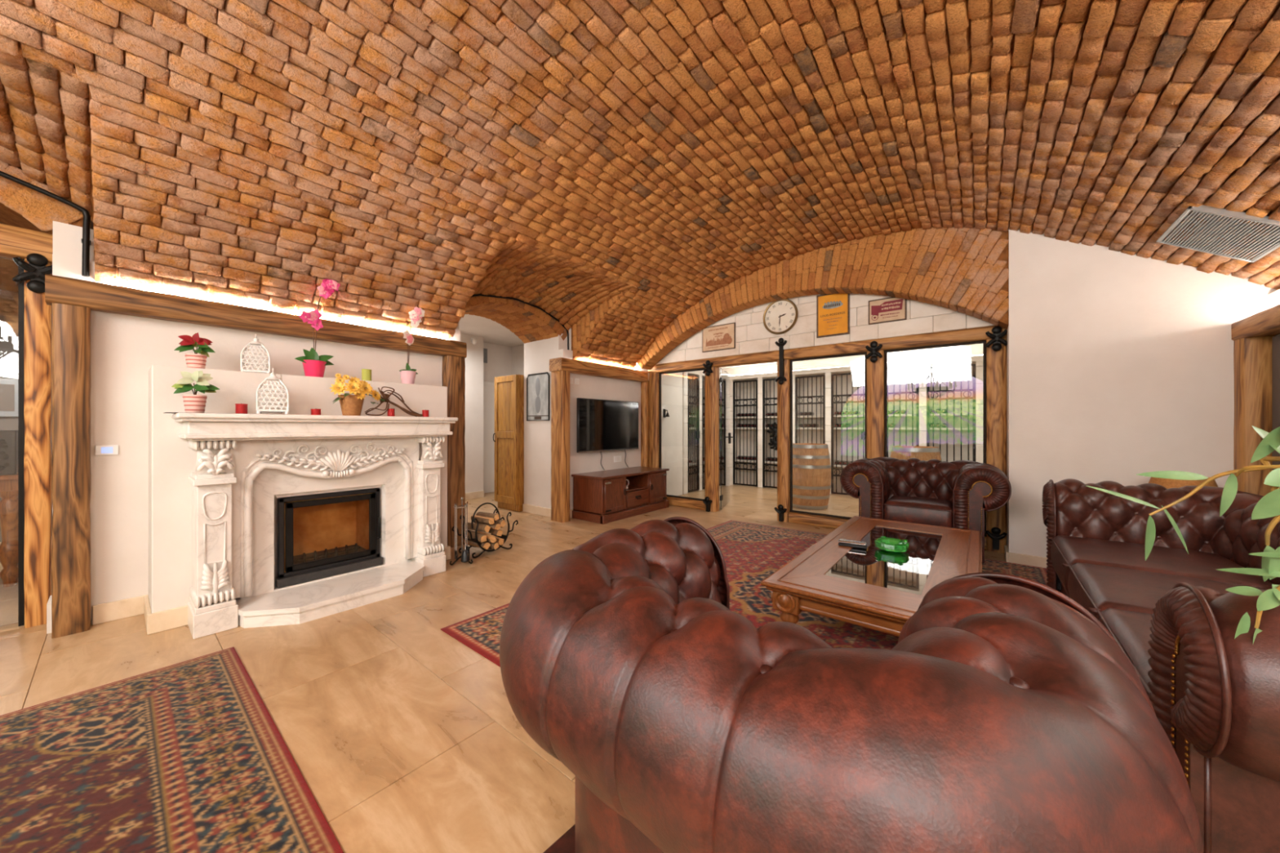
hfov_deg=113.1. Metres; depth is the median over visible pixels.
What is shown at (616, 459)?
wall socket
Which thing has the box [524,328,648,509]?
wall
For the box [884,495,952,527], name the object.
seat cushion
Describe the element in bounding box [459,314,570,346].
ceiling
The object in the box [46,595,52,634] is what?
wall
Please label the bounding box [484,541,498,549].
log
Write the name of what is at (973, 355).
led strip
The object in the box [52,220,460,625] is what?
wall
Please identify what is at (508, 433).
door
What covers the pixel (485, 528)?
log
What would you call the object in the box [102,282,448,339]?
led strip
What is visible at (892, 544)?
ashtray
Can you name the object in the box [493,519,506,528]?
log
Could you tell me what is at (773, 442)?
iron gate
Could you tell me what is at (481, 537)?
log
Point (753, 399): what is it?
iron gate
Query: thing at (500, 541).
log
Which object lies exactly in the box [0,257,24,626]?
window
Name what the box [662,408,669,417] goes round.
wall hook
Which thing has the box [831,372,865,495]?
iron gate
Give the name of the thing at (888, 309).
sign
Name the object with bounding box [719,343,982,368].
ceiling
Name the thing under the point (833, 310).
sign
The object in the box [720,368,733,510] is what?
door
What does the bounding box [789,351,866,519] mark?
window
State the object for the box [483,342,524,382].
wall
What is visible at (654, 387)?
timber
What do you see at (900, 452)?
wine barrel
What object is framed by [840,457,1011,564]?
armchair
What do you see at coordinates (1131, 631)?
seat cushion
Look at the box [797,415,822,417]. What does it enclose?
shelf
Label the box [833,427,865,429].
shelf
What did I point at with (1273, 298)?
wall
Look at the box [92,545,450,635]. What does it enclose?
baseboard
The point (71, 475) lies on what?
timber
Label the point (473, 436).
wall
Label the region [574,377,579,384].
wall socket
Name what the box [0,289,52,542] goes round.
wall
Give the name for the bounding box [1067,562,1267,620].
seat cushion
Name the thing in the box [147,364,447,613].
wall
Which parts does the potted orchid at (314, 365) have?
flower stem, pot, flower stem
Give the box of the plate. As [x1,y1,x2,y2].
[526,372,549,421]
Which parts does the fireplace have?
fluted moulding, fluted moulding, panel moulding, cornice, serpentine moulding, insert frame, insert sill, insert door, door handle, fluted moulding, fluted moulding, panel moulding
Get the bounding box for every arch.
[0,160,90,234]
[464,293,568,350]
[637,225,1008,369]
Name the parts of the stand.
tool rod, tool rod, tool rod, tool rod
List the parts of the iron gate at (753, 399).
rail, rail, rail, rail, rail, rail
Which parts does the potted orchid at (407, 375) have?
pot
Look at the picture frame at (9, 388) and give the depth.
4.41 m
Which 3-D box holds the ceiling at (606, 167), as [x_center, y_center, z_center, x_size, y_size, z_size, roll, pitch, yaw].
[-0.439,-1.431,1.490,6.045,1.239,8.173,0,0,39]
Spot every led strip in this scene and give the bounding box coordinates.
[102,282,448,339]
[736,355,978,375]
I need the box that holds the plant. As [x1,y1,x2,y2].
[1086,425,1279,643]
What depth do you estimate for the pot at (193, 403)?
2.44 m
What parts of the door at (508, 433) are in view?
door rail, door rail, door rail, door rail, door, door rail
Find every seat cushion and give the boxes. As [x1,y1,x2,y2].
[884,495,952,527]
[1050,535,1273,595]
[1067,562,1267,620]
[1098,608,1152,701]
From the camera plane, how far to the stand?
3.66 m
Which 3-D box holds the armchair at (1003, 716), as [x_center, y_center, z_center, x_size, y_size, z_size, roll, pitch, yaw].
[0.233,0.752,0.949,1.260,0.873,0.840,0,0,42]
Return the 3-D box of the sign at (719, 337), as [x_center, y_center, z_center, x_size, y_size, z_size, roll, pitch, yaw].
[1.082,-1.225,5.839,0.510,0.350,0.019,0,0,39]
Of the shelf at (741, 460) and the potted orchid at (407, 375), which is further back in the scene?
the shelf at (741, 460)
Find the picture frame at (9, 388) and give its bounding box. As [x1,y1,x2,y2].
[0,377,18,417]
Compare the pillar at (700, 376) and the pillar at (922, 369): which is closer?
the pillar at (922, 369)
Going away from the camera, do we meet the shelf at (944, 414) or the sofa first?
the sofa
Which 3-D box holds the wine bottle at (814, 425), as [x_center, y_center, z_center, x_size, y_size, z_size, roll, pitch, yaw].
[3.223,-0.018,7.805,0.074,0.070,0.264,0,0,39]
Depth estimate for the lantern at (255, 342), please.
2.93 m
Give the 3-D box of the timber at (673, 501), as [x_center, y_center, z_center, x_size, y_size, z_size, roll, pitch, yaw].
[0.634,1.137,6.344,0.840,0.125,0.130,0,0,39]
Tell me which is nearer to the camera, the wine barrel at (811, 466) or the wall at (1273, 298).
the wall at (1273, 298)
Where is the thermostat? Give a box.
[95,444,118,455]
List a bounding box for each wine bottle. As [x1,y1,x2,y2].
[812,423,818,427]
[929,408,935,413]
[929,422,935,427]
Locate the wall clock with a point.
(780, 317)
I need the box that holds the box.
[0,430,18,475]
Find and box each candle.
[235,404,248,413]
[311,408,321,415]
[361,368,371,381]
[387,408,395,416]
[422,409,429,417]
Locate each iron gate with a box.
[687,375,699,492]
[701,377,705,488]
[719,380,720,485]
[733,379,758,486]
[762,377,777,488]
[795,374,825,444]
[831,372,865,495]
[887,368,919,457]
[926,364,975,462]
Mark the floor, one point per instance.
(405, 738)
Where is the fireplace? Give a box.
[171,413,457,639]
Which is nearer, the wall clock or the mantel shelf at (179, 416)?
the mantel shelf at (179, 416)
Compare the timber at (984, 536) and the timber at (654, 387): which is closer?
the timber at (984, 536)
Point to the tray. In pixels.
(164, 412)
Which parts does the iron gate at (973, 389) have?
rail, rail, rail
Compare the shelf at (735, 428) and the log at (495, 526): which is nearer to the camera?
the log at (495, 526)
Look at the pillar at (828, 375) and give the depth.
7.50 m
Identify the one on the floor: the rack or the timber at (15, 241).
the rack
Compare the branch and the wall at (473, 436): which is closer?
the branch
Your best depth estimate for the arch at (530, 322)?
5.34 m
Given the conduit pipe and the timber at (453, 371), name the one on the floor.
the timber at (453, 371)
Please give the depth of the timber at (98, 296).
2.92 m
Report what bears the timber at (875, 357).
on the floor
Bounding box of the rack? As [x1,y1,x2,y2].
[451,502,518,558]
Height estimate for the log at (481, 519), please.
0.069 m
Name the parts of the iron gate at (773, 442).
rail, rail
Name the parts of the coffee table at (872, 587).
turned leg, bead moulding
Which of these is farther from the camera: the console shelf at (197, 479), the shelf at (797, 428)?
the shelf at (797, 428)
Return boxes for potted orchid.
[294,278,340,377]
[399,306,424,384]
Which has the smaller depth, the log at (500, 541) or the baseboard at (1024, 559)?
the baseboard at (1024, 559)
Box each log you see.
[463,529,486,542]
[463,537,490,549]
[467,522,490,532]
[471,515,494,524]
[475,511,499,520]
[475,521,501,530]
[477,530,496,542]
[483,532,503,545]
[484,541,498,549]
[488,528,502,536]
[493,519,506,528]
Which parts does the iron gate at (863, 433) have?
rail, rail, rail, rail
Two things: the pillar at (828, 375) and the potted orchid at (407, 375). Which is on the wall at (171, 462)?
the potted orchid at (407, 375)
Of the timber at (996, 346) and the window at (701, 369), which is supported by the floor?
the timber at (996, 346)
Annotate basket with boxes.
[328,373,380,415]
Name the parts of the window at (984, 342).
rope trim, rope trim, rope trim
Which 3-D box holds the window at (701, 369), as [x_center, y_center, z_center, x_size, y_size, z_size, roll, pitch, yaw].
[0.629,0.117,6.337,0.864,1.915,0.040,0,0,39]
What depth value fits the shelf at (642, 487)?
5.85 m
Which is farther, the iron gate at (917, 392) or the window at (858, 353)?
the iron gate at (917, 392)
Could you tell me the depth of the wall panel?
2.75 m
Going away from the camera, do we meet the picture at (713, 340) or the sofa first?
the sofa
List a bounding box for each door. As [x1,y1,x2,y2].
[483,381,494,493]
[493,374,524,511]
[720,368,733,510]
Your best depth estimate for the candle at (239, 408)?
2.61 m
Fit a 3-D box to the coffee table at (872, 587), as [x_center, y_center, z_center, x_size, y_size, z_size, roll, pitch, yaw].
[1.647,0.999,2.757,0.910,0.378,2.097,0,0,39]
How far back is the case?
2.85 m
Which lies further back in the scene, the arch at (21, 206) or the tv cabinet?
the tv cabinet
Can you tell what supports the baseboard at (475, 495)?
attached to the wall at (473, 436)
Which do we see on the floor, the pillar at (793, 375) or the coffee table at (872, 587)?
the pillar at (793, 375)
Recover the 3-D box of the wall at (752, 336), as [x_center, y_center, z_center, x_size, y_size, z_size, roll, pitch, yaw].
[1.843,-1.409,5.317,4.450,0.898,0.129,0,0,39]
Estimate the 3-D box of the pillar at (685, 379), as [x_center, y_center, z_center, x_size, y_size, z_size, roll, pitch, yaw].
[0.660,0.120,7.633,0.400,2.156,0.130,0,0,39]
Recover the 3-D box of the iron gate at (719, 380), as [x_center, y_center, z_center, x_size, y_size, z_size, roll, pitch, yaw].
[1.611,0.131,8.505,0.044,2.106,0.420,0,0,39]
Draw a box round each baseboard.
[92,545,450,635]
[465,490,484,499]
[522,503,573,518]
[1004,545,1048,568]
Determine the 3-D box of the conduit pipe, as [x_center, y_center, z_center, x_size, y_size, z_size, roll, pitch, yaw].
[-3.471,-1.177,2.352,0.044,0.554,0.509,0,0,39]
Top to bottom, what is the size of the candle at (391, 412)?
0.066 m
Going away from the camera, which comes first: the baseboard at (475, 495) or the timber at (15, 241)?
the timber at (15, 241)
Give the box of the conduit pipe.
[0,170,91,276]
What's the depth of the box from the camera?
3.15 m
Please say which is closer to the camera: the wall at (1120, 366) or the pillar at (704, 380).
the wall at (1120, 366)
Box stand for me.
[449,497,472,565]
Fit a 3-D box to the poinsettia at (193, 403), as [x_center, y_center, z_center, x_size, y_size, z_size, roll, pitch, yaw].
[-2.596,-0.207,2.478,0.195,0.254,0.115,0,0,-27]
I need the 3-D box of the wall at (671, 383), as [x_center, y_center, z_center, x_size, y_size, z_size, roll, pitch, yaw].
[0.912,-0.100,8.137,0.600,2.600,2.990,0,0,39]
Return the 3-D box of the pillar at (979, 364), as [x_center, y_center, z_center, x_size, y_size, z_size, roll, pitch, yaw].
[5.069,0.120,6.298,0.100,2.156,0.330,0,0,39]
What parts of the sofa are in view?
gathered arm, seat rail, panel, nail trim, facing panel, gathered arm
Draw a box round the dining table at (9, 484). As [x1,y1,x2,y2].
[0,472,18,586]
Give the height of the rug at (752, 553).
0.011 m
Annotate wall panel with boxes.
[1272,334,1279,470]
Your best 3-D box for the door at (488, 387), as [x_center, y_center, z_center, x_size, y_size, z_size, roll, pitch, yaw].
[-2.714,0.195,7.715,0.045,2.010,0.880,0,0,39]
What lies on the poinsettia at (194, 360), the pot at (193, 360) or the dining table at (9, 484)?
the pot at (193, 360)
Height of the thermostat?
0.062 m
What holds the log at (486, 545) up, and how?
in the rack
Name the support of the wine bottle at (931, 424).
on the shelf at (931, 428)
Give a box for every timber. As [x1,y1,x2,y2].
[0,222,53,265]
[12,253,52,627]
[44,274,466,358]
[51,302,91,638]
[441,355,465,547]
[549,357,648,382]
[551,370,569,522]
[640,381,648,466]
[647,325,1007,373]
[648,372,662,467]
[666,496,705,510]
[702,360,719,511]
[774,337,790,522]
[788,511,848,528]
[865,341,884,458]
[984,536,986,550]
[985,325,1007,553]
[1231,304,1279,341]
[1233,335,1275,496]
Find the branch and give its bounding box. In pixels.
[364,386,422,417]
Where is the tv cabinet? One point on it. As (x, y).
(601, 497)
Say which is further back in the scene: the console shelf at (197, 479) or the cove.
the cove
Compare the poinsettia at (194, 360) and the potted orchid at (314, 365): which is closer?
the poinsettia at (194, 360)
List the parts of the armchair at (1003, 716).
panel, gathered arm, gathered arm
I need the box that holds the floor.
[0,483,1005,852]
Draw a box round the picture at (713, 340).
[706,333,732,346]
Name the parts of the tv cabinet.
panel, door rail, door, door rail, door rail, door rail, drawer, door rail, door, door rail, door rail, door rail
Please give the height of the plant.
1.415 m
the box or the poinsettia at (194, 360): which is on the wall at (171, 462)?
the poinsettia at (194, 360)
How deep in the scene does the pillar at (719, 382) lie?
8.74 m
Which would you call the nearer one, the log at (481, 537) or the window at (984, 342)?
the log at (481, 537)
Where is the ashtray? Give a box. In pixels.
[874,536,909,551]
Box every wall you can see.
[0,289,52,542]
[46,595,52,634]
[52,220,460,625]
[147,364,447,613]
[460,333,483,493]
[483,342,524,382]
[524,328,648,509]
[648,370,703,495]
[657,293,995,364]
[719,344,982,493]
[1006,228,1276,557]
[1267,288,1279,335]
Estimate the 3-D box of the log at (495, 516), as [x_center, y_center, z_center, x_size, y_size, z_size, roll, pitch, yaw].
[-1.473,0.865,4.080,0.323,0.075,0.054,0,0,39]
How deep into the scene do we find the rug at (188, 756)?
1.45 m
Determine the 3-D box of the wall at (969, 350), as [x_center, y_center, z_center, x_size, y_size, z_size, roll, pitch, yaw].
[3.654,-0.100,7.761,5.900,2.600,0.130,0,0,39]
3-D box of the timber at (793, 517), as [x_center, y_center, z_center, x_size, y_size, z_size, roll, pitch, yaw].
[2.233,1.137,5.053,0.870,0.125,0.130,0,0,39]
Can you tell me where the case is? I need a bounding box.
[838,538,866,548]
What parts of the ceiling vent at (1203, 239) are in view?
grille frame, grille frame, grille frame, grille frame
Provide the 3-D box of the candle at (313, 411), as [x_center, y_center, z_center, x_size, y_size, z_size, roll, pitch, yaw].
[-2.241,-0.101,2.924,0.059,0.050,0.058,0,0,39]
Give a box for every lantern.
[240,333,270,373]
[256,367,288,414]
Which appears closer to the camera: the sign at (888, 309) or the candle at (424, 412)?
the candle at (424, 412)
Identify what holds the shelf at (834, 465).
attached to the pillar at (828, 375)
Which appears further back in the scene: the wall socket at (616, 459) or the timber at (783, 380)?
the wall socket at (616, 459)
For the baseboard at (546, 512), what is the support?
attached to the wall at (538, 353)
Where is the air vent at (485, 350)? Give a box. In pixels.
[483,348,487,363]
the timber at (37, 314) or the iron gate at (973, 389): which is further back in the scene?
the iron gate at (973, 389)
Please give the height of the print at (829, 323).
0.121 m
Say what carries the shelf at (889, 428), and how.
attached to the pillar
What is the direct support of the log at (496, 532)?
on the log at (500, 541)
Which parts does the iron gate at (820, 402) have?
rail, rail, rail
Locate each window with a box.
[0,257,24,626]
[658,368,705,500]
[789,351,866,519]
[884,340,986,537]
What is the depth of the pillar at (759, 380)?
8.29 m
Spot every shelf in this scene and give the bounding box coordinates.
[171,413,457,421]
[187,472,236,486]
[626,484,647,492]
[734,416,755,418]
[734,427,755,429]
[734,459,755,462]
[764,460,777,463]
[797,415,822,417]
[797,427,822,429]
[833,414,865,417]
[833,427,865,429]
[833,463,846,467]
[888,413,915,417]
[888,427,915,430]
[929,413,973,416]
[929,427,973,430]
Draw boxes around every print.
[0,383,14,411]
[823,317,840,329]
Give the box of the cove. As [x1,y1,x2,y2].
[685,355,982,381]
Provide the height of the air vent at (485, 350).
0.260 m
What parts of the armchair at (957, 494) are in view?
gathered arm, nail trim, facing panel, facing panel, nail trim, gathered arm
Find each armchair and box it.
[499,516,1203,852]
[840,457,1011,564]
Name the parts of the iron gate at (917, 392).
rail, rail, rail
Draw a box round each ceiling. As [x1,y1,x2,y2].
[0,0,1279,368]
[0,220,93,292]
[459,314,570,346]
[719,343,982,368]
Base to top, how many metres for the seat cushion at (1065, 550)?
0.222 m
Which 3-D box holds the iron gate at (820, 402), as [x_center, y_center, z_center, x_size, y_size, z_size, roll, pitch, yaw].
[3.096,0.131,7.698,0.530,2.106,0.028,0,0,39]
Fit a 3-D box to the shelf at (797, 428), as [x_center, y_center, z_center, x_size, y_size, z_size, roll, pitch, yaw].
[3.202,0.037,7.830,0.526,0.035,0.280,0,0,39]
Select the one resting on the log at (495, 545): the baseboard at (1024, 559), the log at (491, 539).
the log at (491, 539)
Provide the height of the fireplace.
1.275 m
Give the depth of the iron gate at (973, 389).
6.38 m
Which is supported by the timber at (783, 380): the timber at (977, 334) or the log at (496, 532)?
the timber at (977, 334)
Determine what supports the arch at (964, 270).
attached to the wall at (752, 336)
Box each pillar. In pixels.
[682,372,688,494]
[688,375,702,490]
[699,379,704,486]
[719,382,719,484]
[730,379,739,484]
[757,377,768,488]
[792,374,800,443]
[825,372,835,494]
[919,364,928,446]
[975,360,982,463]
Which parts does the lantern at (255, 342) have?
filigree panel, plate, filigree panel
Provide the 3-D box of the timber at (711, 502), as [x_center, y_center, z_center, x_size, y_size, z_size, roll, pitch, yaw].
[1.003,0.134,5.998,0.176,2.132,0.211,0,0,39]
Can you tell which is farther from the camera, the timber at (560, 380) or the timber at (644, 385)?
the timber at (644, 385)
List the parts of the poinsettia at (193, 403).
stem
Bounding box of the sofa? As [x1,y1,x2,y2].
[1041,479,1279,852]
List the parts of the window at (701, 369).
rope trim, rope trim, rope trim, rope trim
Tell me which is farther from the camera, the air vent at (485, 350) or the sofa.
the air vent at (485, 350)
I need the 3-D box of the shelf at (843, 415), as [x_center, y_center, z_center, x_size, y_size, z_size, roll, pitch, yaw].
[3.720,-0.182,7.413,0.596,0.035,0.280,0,0,39]
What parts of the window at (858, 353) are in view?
rope trim, rope trim, rope trim, rope trim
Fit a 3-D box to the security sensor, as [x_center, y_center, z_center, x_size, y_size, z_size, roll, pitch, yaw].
[-2.750,-1.415,6.999,0.090,0.110,0.090,0,0,39]
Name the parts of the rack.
carrying handle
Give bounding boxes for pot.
[182,394,207,413]
[184,353,207,368]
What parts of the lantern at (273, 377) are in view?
filigree panel, filigree panel, plate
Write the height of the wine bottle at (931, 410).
0.070 m
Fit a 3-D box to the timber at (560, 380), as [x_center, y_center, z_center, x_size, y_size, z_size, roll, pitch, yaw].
[-1.014,0.250,5.392,0.230,1.900,0.140,0,0,39]
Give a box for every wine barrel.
[792,443,831,510]
[890,445,942,461]
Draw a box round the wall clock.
[763,298,798,334]
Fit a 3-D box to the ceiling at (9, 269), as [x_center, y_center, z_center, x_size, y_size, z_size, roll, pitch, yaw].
[-5.589,-1.460,3.353,3.250,0.080,4.800,0,0,39]
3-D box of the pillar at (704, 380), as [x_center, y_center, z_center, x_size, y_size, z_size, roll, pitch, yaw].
[1.297,0.120,8.423,0.400,2.156,0.100,0,0,39]
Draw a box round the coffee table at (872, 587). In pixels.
[760,515,982,636]
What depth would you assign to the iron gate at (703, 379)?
7.99 m
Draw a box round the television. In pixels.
[576,397,638,453]
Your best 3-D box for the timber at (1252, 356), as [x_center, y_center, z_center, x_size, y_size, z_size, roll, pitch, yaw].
[4.190,0.300,2.883,0.140,1.800,0.150,0,0,39]
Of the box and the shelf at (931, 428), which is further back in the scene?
the shelf at (931, 428)
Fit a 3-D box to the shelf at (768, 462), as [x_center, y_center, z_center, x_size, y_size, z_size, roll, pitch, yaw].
[2.712,0.698,8.226,0.526,0.035,0.280,0,0,39]
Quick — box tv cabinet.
[571,466,669,524]
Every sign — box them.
[702,322,735,352]
[816,293,849,337]
[868,297,906,324]
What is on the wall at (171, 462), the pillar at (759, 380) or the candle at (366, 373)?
the candle at (366, 373)
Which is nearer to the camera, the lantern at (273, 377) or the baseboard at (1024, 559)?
the lantern at (273, 377)
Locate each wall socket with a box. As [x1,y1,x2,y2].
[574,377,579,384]
[613,455,621,462]
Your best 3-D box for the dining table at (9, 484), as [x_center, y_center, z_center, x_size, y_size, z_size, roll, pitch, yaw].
[-5.377,0.780,2.906,0.840,0.840,1.470,0,0,39]
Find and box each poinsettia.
[171,370,219,413]
[174,332,215,368]
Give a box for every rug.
[0,647,343,852]
[440,520,1047,666]
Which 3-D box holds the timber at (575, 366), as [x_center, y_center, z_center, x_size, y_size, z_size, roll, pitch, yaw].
[-0.517,-0.780,6.000,0.240,0.160,1.750,0,0,39]
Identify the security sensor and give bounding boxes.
[471,337,476,344]
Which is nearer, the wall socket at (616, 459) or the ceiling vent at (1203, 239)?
the ceiling vent at (1203, 239)
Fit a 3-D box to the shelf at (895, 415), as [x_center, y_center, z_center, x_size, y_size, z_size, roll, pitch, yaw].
[4.265,-0.182,6.973,0.596,0.035,0.280,0,0,39]
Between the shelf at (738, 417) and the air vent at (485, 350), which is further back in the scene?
the shelf at (738, 417)
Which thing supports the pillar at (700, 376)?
on the floor
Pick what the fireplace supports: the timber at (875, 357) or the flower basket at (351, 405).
the flower basket at (351, 405)
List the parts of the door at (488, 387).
casing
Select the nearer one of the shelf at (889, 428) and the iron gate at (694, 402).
the shelf at (889, 428)
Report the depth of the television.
5.93 m
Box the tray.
[164,412,283,414]
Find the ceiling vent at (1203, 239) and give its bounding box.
[1155,204,1279,262]
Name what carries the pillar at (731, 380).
on the floor
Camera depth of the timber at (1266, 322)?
2.71 m

